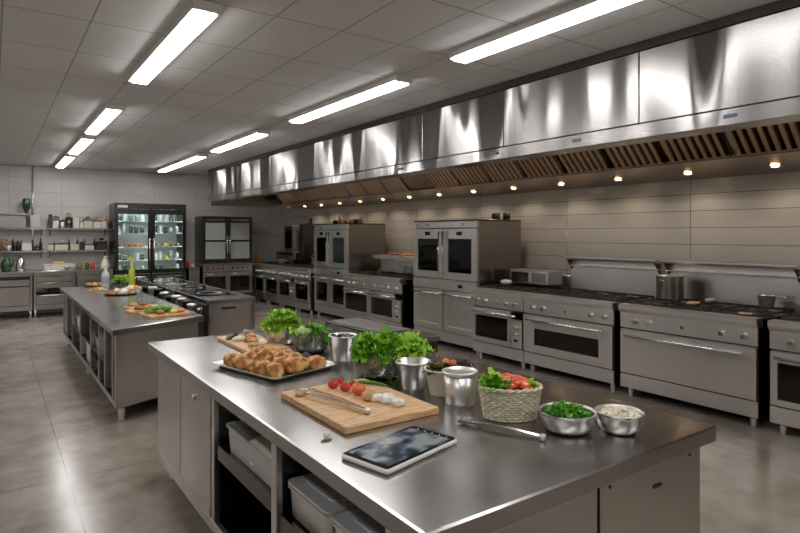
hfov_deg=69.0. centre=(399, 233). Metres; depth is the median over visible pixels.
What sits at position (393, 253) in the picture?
food
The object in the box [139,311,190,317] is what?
cutting board
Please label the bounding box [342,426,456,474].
tablet
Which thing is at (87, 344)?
storage box
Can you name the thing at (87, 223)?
canister
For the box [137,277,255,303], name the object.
countertop
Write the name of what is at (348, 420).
cutting board
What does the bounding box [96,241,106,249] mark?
storage box
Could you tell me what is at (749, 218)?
wall
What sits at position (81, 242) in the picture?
canister
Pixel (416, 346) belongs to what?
lettuce leaves
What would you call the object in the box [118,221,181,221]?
shelf
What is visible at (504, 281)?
folded towel
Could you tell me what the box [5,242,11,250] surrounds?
canister
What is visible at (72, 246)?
storage box
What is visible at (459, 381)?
tub
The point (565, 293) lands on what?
cooktop
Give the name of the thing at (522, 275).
countertop grill
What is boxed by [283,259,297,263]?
saucepan
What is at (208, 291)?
burner
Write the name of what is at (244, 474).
shelf
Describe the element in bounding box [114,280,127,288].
herb pot
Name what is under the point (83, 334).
shelf
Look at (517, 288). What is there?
cooktop
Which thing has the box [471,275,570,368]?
oven range
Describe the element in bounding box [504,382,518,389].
pepper piece
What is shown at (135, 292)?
serving tray
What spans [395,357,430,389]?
metal cup
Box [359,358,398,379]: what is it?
stems
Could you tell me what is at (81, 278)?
base cabinet
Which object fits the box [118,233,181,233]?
shelf
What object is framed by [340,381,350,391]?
tomato
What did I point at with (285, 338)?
salad bowl
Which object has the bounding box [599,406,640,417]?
grated cheese
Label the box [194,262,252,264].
countertop
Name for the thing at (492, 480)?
kitchen island
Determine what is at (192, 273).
base cabinet
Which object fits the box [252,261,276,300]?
base cabinet
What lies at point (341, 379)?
tomato
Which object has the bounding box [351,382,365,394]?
tomato
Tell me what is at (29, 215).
storage box
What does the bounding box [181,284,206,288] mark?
burner
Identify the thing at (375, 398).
chunk
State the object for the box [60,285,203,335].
island countertop
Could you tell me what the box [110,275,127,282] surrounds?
herb leaves
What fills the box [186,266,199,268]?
countertop
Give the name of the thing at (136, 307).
food piece
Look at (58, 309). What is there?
baseboard
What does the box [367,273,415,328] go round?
oven range
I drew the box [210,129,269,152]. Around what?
ceiling light
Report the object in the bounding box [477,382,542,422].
wicker basket
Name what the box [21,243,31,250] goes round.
canister
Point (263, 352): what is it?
bun
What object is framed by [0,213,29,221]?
wall shelf
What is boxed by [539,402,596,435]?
metal bowl
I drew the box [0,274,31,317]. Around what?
base cabinet
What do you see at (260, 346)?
bun
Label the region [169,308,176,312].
food piece
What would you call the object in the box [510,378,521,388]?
pepper piece
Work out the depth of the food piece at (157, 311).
5.70 m
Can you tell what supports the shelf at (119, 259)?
attached to the refrigerator
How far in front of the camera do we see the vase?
11.79 m
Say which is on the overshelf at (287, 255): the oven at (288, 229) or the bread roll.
the oven at (288, 229)
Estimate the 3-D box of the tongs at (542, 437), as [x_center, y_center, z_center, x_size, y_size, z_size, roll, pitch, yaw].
[0.379,0.735,2.211,0.362,0.025,0.040,0,0,35]
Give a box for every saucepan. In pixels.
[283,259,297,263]
[757,294,794,307]
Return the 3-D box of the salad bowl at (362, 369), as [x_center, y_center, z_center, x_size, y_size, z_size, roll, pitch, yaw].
[-0.106,0.678,3.085,0.272,0.143,0.272,0,0,-35]
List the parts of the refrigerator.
door, door, door, door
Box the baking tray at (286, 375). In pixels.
[212,360,337,380]
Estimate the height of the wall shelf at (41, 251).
0.160 m
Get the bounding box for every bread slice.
[231,336,245,341]
[243,336,257,342]
[248,342,264,346]
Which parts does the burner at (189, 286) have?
dish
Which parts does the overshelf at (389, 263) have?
plate, plate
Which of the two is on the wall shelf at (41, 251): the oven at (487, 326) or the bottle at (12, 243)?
the bottle at (12, 243)
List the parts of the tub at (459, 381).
lid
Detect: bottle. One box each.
[0,238,2,250]
[11,239,14,250]
[101,267,109,286]
[128,261,134,285]
[255,253,258,262]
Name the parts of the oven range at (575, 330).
door, kick panel, control panel, splash rail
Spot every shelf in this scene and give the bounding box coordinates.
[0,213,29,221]
[0,228,44,235]
[0,250,44,257]
[47,228,108,235]
[47,249,108,257]
[73,324,103,360]
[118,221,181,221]
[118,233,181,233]
[118,246,181,247]
[118,258,181,260]
[217,438,270,511]
[279,512,310,532]
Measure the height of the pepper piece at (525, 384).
0.048 m
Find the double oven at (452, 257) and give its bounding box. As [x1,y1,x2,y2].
[411,219,520,354]
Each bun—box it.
[223,353,237,365]
[230,355,249,369]
[241,351,255,358]
[245,359,259,371]
[251,353,262,360]
[253,360,270,375]
[256,345,266,352]
[256,347,272,358]
[263,355,271,361]
[265,361,284,377]
[271,348,283,355]
[271,351,286,360]
[273,356,284,363]
[281,356,305,372]
[283,349,293,352]
[285,352,302,358]
[301,357,309,367]
[306,355,326,369]
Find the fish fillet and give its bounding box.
[226,332,237,339]
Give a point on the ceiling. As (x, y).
(258, 64)
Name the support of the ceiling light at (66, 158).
attached to the ceiling
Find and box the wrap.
[240,329,254,334]
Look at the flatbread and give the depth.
8.31 m
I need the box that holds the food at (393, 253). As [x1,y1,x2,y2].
[386,252,402,254]
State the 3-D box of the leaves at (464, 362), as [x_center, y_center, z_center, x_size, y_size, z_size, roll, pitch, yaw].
[0.288,0.644,2.810,0.140,0.074,0.171,0,0,-35]
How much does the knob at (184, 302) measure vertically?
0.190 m
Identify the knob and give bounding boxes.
[148,286,157,295]
[153,288,163,298]
[159,292,169,300]
[165,295,171,302]
[171,295,181,305]
[177,298,186,307]
[182,300,190,308]
[186,303,195,312]
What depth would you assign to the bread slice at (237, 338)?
3.94 m
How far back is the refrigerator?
12.94 m
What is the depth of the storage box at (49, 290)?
11.76 m
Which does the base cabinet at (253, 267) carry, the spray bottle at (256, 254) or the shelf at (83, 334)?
the spray bottle at (256, 254)
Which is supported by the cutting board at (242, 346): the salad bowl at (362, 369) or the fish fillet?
the fish fillet
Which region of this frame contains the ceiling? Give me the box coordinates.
[0,0,777,175]
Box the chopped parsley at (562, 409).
[545,399,591,418]
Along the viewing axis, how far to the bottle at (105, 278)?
8.88 m
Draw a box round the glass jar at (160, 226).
[159,225,162,232]
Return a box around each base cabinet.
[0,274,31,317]
[32,272,74,317]
[75,271,112,286]
[186,266,199,282]
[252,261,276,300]
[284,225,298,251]
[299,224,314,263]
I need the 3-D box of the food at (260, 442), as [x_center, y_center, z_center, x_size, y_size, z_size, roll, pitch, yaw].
[-0.579,1.038,2.777,0.312,0.085,0.553,0,0,-35]
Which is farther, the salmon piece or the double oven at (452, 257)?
the double oven at (452, 257)
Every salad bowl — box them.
[265,324,297,344]
[292,329,329,352]
[356,351,398,378]
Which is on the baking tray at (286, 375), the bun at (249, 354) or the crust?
the bun at (249, 354)
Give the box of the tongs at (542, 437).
[457,417,545,440]
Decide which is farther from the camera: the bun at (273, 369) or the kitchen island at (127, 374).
the kitchen island at (127, 374)
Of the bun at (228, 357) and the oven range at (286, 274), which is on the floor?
the oven range at (286, 274)
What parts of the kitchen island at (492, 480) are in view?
door, panel, rail, door, floor panel, door, door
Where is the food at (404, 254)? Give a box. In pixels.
[400,253,413,255]
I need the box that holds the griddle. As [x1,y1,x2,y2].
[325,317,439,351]
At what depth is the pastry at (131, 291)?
7.78 m
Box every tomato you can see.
[328,378,338,388]
[338,377,344,383]
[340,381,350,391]
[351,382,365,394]
[450,360,456,365]
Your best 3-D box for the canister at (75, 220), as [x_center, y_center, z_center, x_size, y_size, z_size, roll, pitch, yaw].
[-6.877,-0.246,12.349,0.125,0.240,0.101,0,0,-35]
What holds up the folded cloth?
on the oven range at (708, 354)
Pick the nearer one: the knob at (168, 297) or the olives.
the olives
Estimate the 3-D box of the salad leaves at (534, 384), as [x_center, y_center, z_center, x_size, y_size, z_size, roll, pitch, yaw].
[0.481,0.630,2.363,0.232,0.081,0.121,0,0,-32]
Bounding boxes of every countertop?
[0,267,113,274]
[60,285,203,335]
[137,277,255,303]
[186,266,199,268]
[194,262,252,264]
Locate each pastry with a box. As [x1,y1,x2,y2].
[106,290,115,294]
[128,289,134,293]
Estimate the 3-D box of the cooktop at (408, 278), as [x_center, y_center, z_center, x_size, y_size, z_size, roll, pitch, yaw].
[0.170,0.746,9.800,0.840,0.048,0.940,0,0,-35]
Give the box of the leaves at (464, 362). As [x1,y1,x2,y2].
[456,359,474,366]
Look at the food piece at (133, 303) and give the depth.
6.31 m
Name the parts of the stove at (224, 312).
control panel, recessed handle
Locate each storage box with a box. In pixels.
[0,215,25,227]
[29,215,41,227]
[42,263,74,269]
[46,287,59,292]
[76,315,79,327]
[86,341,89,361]
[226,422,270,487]
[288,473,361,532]
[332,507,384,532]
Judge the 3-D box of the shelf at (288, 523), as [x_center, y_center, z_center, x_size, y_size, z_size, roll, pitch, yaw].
[0.041,1.160,2.226,0.737,0.080,0.780,0,0,-35]
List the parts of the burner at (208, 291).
dish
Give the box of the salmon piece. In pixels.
[245,333,256,337]
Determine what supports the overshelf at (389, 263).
on the oven range at (391, 298)
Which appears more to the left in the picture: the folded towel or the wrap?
the wrap
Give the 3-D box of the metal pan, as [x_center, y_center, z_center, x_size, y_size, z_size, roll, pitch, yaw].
[-3.684,0.775,8.017,0.252,0.070,0.252,0,0,-35]
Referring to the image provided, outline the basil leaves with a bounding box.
[476,367,512,393]
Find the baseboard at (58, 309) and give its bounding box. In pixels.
[0,308,62,315]
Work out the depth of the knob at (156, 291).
7.84 m
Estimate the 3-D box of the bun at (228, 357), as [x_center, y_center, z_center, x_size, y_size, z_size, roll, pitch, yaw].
[-0.947,0.708,3.296,0.105,0.074,0.100,0,0,-35]
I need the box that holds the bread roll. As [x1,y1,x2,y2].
[362,389,375,400]
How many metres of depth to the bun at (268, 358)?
3.21 m
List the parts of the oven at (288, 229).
glass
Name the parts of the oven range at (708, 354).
door, kick panel, control panel, splash rail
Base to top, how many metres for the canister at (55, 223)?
0.180 m
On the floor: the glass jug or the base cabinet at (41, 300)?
the base cabinet at (41, 300)
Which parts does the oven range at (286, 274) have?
door, kick panel, control panel, control panel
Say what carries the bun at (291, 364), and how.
on the baking tray at (286, 375)
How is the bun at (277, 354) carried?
on the bun at (275, 359)
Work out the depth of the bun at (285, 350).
3.42 m
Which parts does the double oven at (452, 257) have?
door handle, door, door, door handle, door handle, kick panel, control panel, door handle, door, door, plate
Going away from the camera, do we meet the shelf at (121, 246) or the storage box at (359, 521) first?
the storage box at (359, 521)
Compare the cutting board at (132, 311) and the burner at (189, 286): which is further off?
the burner at (189, 286)
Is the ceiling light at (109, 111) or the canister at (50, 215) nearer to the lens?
the ceiling light at (109, 111)
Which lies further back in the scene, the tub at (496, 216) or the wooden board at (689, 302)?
the tub at (496, 216)
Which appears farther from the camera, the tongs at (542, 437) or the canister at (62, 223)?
the canister at (62, 223)
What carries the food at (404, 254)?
on the overshelf at (389, 263)
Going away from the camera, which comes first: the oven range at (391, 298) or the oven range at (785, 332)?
the oven range at (785, 332)
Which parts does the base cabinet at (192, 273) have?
door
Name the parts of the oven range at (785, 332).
kick panel, door, control panel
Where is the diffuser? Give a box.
[57,157,73,167]
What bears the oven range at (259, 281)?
on the floor
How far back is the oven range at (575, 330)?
6.60 m
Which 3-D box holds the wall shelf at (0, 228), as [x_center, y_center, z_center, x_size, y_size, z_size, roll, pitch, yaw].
[-7.955,-0.045,11.605,1.480,0.160,0.259,0,0,-35]
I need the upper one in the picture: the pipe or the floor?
the pipe
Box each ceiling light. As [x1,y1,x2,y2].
[55,153,75,167]
[68,135,94,154]
[84,103,123,134]
[128,0,222,84]
[157,153,206,171]
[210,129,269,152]
[288,74,412,123]
[448,0,639,63]
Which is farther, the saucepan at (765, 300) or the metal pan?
the metal pan
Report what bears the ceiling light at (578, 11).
attached to the ceiling
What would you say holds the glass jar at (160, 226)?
on the refrigerator
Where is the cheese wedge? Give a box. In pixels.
[259,339,267,344]
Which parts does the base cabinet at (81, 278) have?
drawer, drawer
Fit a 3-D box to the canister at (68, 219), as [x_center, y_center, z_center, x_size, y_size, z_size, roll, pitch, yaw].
[-6.983,-0.251,12.274,0.124,0.250,0.122,0,0,-35]
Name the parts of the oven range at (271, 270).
kick panel, door, control panel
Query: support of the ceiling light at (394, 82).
attached to the ceiling
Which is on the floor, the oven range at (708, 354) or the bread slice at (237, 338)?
the oven range at (708, 354)
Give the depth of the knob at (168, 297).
7.31 m
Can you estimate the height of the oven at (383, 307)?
0.470 m
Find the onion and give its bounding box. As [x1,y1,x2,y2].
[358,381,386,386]
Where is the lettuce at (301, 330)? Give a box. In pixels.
[289,326,319,339]
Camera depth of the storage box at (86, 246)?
12.44 m
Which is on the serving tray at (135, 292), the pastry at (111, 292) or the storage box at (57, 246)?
the pastry at (111, 292)
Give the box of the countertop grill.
[510,268,561,286]
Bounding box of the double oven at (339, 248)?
[312,223,385,316]
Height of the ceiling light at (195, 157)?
0.072 m
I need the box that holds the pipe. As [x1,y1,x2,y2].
[32,166,33,250]
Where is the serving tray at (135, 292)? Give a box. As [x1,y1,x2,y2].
[103,292,137,295]
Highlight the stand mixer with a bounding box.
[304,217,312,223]
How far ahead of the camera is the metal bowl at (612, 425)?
2.15 m
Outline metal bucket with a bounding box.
[328,332,357,361]
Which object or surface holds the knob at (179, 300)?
on the stove at (224, 312)
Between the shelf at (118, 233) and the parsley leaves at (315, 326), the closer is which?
the parsley leaves at (315, 326)
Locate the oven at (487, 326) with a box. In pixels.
[477,312,521,349]
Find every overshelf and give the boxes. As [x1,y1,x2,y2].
[276,251,298,262]
[371,254,413,273]
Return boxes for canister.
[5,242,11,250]
[15,240,19,250]
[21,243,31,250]
[34,245,39,250]
[48,214,51,227]
[48,244,53,249]
[52,219,58,227]
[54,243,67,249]
[59,219,64,227]
[66,216,71,227]
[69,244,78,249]
[72,217,79,227]
[80,241,83,249]
[83,220,92,227]
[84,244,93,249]
[93,221,100,227]
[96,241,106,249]
[101,220,106,227]
[142,286,148,293]
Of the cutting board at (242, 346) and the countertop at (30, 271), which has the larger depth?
the countertop at (30, 271)
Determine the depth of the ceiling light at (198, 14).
4.02 m
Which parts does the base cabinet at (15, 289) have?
drawer, door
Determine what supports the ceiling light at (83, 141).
attached to the ceiling
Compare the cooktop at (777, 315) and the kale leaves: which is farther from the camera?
the cooktop at (777, 315)
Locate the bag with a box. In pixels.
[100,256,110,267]
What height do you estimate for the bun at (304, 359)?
0.062 m
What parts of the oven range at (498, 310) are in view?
door, door handle, kick panel, control panel, control panel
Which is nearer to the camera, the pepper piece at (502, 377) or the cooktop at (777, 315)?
the pepper piece at (502, 377)
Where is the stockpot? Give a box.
[656,275,683,299]
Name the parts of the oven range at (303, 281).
door, kick panel, control panel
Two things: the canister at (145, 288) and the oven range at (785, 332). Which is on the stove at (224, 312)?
the canister at (145, 288)
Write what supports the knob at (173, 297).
on the stove at (224, 312)
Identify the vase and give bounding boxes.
[22,198,30,213]
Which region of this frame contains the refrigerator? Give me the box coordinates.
[109,203,185,284]
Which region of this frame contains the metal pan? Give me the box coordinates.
[125,287,142,292]
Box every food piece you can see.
[127,302,137,306]
[134,306,144,309]
[156,310,164,313]
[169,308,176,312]
[177,308,185,311]
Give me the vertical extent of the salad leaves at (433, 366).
0.070 m
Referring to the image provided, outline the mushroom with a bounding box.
[322,431,330,438]
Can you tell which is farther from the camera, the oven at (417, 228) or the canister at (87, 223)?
the canister at (87, 223)
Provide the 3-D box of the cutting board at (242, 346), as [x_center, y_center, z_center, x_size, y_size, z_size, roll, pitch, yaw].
[-0.998,0.739,3.928,0.270,0.022,0.660,0,0,-35]
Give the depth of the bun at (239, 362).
3.19 m
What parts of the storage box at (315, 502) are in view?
lid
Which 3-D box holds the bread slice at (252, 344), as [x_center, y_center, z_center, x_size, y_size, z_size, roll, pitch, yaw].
[-0.930,0.712,3.769,0.110,0.031,0.076,0,0,-35]
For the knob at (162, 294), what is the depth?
7.56 m
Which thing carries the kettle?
on the countertop at (30, 271)
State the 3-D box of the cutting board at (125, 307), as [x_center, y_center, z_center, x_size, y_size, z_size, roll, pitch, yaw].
[-2.845,0.799,6.382,0.300,0.022,0.240,0,0,-42]
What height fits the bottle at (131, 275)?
0.420 m
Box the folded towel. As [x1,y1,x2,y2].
[500,279,511,283]
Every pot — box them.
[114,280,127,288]
[424,363,458,397]
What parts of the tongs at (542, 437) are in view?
arm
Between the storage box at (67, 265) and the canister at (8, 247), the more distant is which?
the storage box at (67, 265)
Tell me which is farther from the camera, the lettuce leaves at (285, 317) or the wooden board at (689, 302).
the wooden board at (689, 302)
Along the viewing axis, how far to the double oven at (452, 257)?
8.22 m
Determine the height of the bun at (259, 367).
0.075 m
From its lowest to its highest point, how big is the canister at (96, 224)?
0.160 m
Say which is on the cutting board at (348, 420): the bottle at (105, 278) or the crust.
the crust
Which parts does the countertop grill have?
slot panel, plate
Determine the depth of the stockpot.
6.00 m
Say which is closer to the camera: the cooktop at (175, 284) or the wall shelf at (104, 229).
the cooktop at (175, 284)
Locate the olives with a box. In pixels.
[331,333,353,336]
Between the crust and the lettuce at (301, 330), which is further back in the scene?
the lettuce at (301, 330)
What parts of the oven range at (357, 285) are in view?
door handle, kick panel, door, control panel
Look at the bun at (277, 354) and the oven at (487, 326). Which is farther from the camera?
the oven at (487, 326)
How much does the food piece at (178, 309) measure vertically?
0.044 m
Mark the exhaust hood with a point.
(719, 97)
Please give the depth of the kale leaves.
3.00 m
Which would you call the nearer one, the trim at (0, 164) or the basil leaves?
the basil leaves
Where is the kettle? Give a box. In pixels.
[12,256,25,270]
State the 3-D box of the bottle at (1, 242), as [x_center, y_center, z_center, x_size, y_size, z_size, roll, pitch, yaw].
[-7.996,0.207,11.681,0.052,0.264,0.052,0,0,-35]
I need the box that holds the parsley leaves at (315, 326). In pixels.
[300,320,332,347]
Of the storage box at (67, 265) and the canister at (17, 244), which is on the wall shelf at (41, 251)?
the canister at (17, 244)
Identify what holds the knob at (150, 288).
on the stove at (224, 312)
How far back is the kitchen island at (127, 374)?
5.54 m
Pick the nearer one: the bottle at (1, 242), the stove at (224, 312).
the stove at (224, 312)
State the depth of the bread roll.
2.52 m
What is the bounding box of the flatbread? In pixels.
[91,287,104,289]
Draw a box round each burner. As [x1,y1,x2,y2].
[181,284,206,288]
[199,289,223,293]
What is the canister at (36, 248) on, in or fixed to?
on the wall shelf at (41, 251)
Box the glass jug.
[0,257,13,270]
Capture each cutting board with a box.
[123,304,152,309]
[125,309,144,313]
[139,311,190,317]
[217,334,289,352]
[281,378,438,433]
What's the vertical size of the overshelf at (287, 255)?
0.260 m
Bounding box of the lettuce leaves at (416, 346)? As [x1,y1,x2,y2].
[387,330,434,359]
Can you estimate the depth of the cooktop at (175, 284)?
8.25 m
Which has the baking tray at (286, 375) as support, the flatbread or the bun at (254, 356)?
the bun at (254, 356)
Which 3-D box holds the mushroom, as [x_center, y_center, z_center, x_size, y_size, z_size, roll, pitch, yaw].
[-0.270,0.738,2.140,0.030,0.025,0.028,0,0,-35]
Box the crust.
[295,391,304,396]
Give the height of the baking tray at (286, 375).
0.029 m
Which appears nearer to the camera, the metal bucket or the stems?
the stems
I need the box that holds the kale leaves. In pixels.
[349,325,408,364]
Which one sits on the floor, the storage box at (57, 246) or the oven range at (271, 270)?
the oven range at (271, 270)
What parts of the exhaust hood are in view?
panel, panel, panel, panel, panel, panel, panel, panel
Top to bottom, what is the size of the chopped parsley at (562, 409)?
0.073 m
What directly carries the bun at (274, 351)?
on the bun
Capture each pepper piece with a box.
[501,376,510,381]
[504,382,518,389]
[507,374,519,378]
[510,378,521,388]
[519,380,531,389]
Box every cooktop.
[142,278,235,296]
[383,274,412,282]
[484,285,548,292]
[539,290,651,303]
[633,300,799,324]
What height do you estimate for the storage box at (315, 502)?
0.140 m
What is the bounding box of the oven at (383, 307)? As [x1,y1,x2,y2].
[373,295,400,323]
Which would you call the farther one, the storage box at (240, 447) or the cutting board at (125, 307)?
the cutting board at (125, 307)
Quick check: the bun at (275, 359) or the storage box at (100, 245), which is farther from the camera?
the storage box at (100, 245)
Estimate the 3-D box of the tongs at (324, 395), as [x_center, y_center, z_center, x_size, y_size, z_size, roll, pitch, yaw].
[-0.291,0.709,2.498,0.072,0.024,0.478,0,0,-45]
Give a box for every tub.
[332,512,352,532]
[442,366,477,405]
[491,213,499,219]
[503,213,510,219]
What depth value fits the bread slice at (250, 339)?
3.91 m
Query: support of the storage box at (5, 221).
on the wall shelf at (0, 228)
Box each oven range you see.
[252,261,288,303]
[263,263,311,306]
[276,264,313,310]
[292,266,315,314]
[342,270,406,318]
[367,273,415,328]
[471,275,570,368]
[522,256,663,391]
[618,260,799,427]
[767,314,799,434]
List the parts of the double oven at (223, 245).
oven door, door, glass pane, control panel, oven door, door, glass pane, control panel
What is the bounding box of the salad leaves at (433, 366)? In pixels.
[422,359,460,374]
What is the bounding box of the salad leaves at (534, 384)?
[498,376,537,401]
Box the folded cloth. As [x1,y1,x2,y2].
[705,298,714,301]
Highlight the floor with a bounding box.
[0,300,799,532]
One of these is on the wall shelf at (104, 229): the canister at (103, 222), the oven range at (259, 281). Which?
the canister at (103, 222)
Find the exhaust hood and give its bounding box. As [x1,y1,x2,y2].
[208,0,799,208]
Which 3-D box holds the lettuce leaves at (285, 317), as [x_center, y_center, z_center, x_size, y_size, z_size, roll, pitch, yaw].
[-0.814,0.591,3.984,0.306,0.182,0.302,0,0,-24]
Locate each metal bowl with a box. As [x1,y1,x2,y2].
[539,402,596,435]
[595,404,644,435]
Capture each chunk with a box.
[371,393,381,401]
[380,394,395,403]
[391,398,404,406]
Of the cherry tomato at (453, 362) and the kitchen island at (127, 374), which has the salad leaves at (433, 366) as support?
the cherry tomato at (453, 362)
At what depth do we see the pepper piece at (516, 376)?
2.40 m
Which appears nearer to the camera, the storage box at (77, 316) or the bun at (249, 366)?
the bun at (249, 366)
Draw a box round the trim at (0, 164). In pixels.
[0,164,187,175]
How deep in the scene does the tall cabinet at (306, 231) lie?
13.21 m
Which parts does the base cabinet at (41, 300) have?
drawer, drawer, drawer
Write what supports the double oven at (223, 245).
on the floor
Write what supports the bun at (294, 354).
on the baking tray at (286, 375)
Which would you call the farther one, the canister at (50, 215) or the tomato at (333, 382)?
the canister at (50, 215)
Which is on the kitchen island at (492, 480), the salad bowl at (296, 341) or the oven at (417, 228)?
the salad bowl at (296, 341)
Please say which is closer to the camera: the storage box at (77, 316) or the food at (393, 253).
the storage box at (77, 316)
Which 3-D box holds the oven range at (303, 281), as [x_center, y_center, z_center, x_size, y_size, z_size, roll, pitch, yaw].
[-1.688,1.115,12.308,1.006,1.070,0.706,0,0,-35]
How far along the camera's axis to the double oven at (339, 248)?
11.05 m
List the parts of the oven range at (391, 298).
door, kick panel, control panel, control panel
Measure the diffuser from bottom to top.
0.022 m
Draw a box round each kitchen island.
[60,285,203,420]
[148,324,715,532]
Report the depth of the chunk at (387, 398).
2.48 m
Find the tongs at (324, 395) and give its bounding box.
[294,387,370,413]
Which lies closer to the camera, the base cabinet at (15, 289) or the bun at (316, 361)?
the bun at (316, 361)
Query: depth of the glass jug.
11.41 m
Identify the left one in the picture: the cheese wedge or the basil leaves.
the cheese wedge
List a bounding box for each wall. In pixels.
[0,165,287,269]
[288,171,799,274]
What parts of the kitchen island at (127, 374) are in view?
panel, door, rail, floor panel, door, panel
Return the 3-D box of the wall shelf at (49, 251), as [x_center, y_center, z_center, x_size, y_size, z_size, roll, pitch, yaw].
[-6.841,0.420,12.385,1.140,0.160,0.259,0,0,-35]
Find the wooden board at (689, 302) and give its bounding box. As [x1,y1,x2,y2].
[686,301,700,303]
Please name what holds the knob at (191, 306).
on the stove at (224, 312)
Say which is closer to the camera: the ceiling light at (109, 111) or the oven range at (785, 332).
the oven range at (785, 332)
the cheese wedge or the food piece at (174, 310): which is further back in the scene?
the food piece at (174, 310)
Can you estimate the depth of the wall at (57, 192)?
12.68 m
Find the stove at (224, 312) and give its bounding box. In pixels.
[137,277,255,336]
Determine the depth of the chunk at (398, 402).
2.44 m
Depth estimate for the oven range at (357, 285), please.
10.25 m
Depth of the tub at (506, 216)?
8.24 m
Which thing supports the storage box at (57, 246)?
on the wall shelf at (49, 251)
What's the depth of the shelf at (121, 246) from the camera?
13.06 m
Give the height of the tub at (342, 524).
0.120 m
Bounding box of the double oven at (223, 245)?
[194,216,252,295]
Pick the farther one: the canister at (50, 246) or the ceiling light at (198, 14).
the canister at (50, 246)
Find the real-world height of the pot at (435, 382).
0.125 m
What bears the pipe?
attached to the wall at (57, 192)
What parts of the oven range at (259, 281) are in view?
door, kick panel, control panel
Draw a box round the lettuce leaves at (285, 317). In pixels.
[259,308,302,335]
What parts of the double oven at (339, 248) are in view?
door, door, door handle, door handle, kick panel, control panel, door, door, plate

